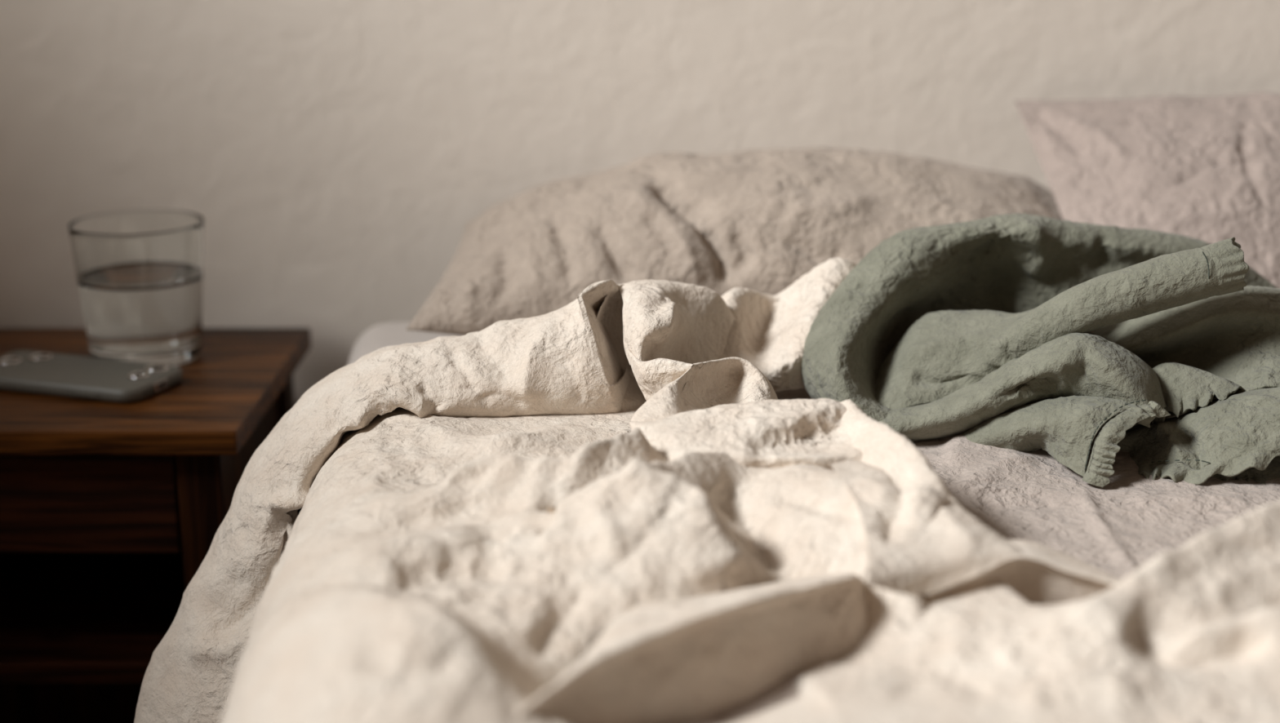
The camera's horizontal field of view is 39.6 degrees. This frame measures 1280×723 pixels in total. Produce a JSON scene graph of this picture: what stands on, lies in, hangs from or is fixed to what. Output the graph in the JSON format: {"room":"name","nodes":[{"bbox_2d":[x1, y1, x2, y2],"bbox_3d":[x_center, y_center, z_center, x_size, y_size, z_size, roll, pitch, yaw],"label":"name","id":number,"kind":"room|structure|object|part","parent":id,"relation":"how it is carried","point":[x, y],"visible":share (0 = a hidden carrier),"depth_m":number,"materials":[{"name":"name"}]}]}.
{"room":"bedroom","nodes":[
{"label":"bedroom","id":0,"kind":"room"},
{"bbox_2d":[0,0,1279,404],"bbox_3d":[0.000,-0.972,1.268,5.200,3.000,0.120,0,15,0],"label":"wall","id":1,"kind":"structure","parent":0,"point":[335,157],"depth_m":1.42,"materials":[{"name":"paint"}]},
{"bbox_3d":[0.000,1.004,-0.066,5.200,0.100,3.740,0,15,0],"label":"floor","id":2,"kind":"structure","parent":0,"visible":0},
{"bbox_2d":[0,328,311,722],"bbox_3d":[-0.482,0.276,1.353,0.440,0.550,0.282,0,15,0],"label":"nightstand","id":3,"kind":"object","parent":2,"relation":"on","point":[109,512],"visible":0.77,"depth_m":1.22,"materials":[{"name":"brown wood"}]},
{"bbox_3d":[-0.482,0.179,1.455,0.351,0.382,0.010,0,15,0],"label":"panel","id":4,"kind":"part","parent":3,"relation":"part of","materials":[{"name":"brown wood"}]},
{"bbox_2d":[0,351,182,403],"bbox_3d":[-0.402,0.009,1.260,0.147,0.012,0.071,5,16,18],"label":"smartphone","id":5,"kind":"object","parent":3,"relation":"on","point":[89,378],"visible":1,"depth_m":1.24,"materials":[{"name":"metal"}]},
{"bbox_3d":[-0.482,0.073,1.264,0.347,0.070,0.167,0,15,0],"label":"drawer","id":6,"kind":"part","parent":3,"relation":"part of","materials":[{"name":"brown wood"}]},
{"bbox_2d":[0,549,185,684],"bbox_3d":[-0.482,0.183,1.330,0.404,0.016,0.232,0,15,0],"label":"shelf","id":7,"kind":"object","parent":3,"relation":"attached to","point":[66,618],"depth_m":1.30,"materials":[{"name":"brown wood"}]},
{"bbox_2d":[67,209,204,365],"bbox_3d":[-0.368,-0.053,1.314,0.096,0.103,0.096,0,15,0],"label":"drinking glass","id":8,"kind":"object","parent":3,"relation":"on","point":[140,273],"visible":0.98,"depth_m":1.28,"materials":[{"name":"clear glass"}]},
{"bbox_3d":[-0.291,0.311,1.256,0.030,0.533,0.030,0,15,0],"label":"leg","id":9,"kind":"part","parent":3,"relation":"part of","materials":[{"name":"brown wood"}]},
{"bbox_3d":[-0.288,0.210,1.342,0.012,0.382,0.189,0,15,0],"label":"panel","id":10,"kind":"part","parent":3,"relation":"part of","materials":[{"name":"brown wood"}]},
{"bbox_3d":[-0.291,0.253,1.468,0.030,0.533,0.030,0,15,0],"label":"leg","id":11,"kind":"part","parent":3,"relation":"part of","materials":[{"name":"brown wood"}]},
{"bbox_3d":[0.404,0.639,0.507,1.085,0.300,2.020,-1,15,-4],"label":"bedstead","id":12,"kind":"object","parent":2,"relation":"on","visible":0},
{"bbox_2d":[347,321,461,364],"bbox_3d":[0.425,0.358,0.445,1.140,0.274,2.065,-1,15,-4],"label":"mattress","id":13,"kind":"object","parent":12,"relation":"on","point":[376,337],"visible":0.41,"depth_m":1.30,"materials":[{"name":"fabric"}]},
{"bbox_2d":[133,257,1279,722],"bbox_3d":[0.297,0.288,0.822,1.266,0.532,0.831,0,15,0],"label":"duvet","id":14,"kind":"object","parent":13,"relation":"on","point":[606,505],"visible":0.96,"depth_m":0.78,"materials":[{"name":"beige fabric"}]},
{"bbox_2d":[677,387,1279,722],"bbox_3d":[0.465,0.061,0.976,0.930,0.012,0.750,0,15,0],"label":"sheet","id":15,"kind":"object","parent":13,"relation":"on","point":[1116,528],"visible":0.07,"depth_m":0.94,"materials":[{"name":"beige fabric"}]},
{"bbox_2d":[405,146,1097,335],"bbox_3d":[0.103,-0.087,1.297,0.525,0.131,0.232,0,15,0],"label":"pillow","id":16,"kind":"object","parent":15,"relation":"on","point":[760,220],"visible":0.54,"depth_m":1.22,"materials":[{"name":"beige fabric"}]},
{"bbox_2d":[800,213,1279,487],"bbox_3d":[0.271,-0.018,1.072,0.351,0.133,0.271,0,15,0],"label":"garment","id":17,"kind":"object","parent":15,"relation":"on","point":[988,322],"visible":0.98,"depth_m":1.03,"materials":[{"name":"green fabric"}]},
{"bbox_2d":[1013,92,1279,288],"bbox_3d":[0.440,-0.117,1.295,0.303,0.137,0.219,0,15,0],"label":"pillow","id":18,"kind":"object","parent":15,"relation":"on","point":[1206,169],"visible":0.6,"depth_m":1.28,"materials":[{"name":"fabric"}]}
]}

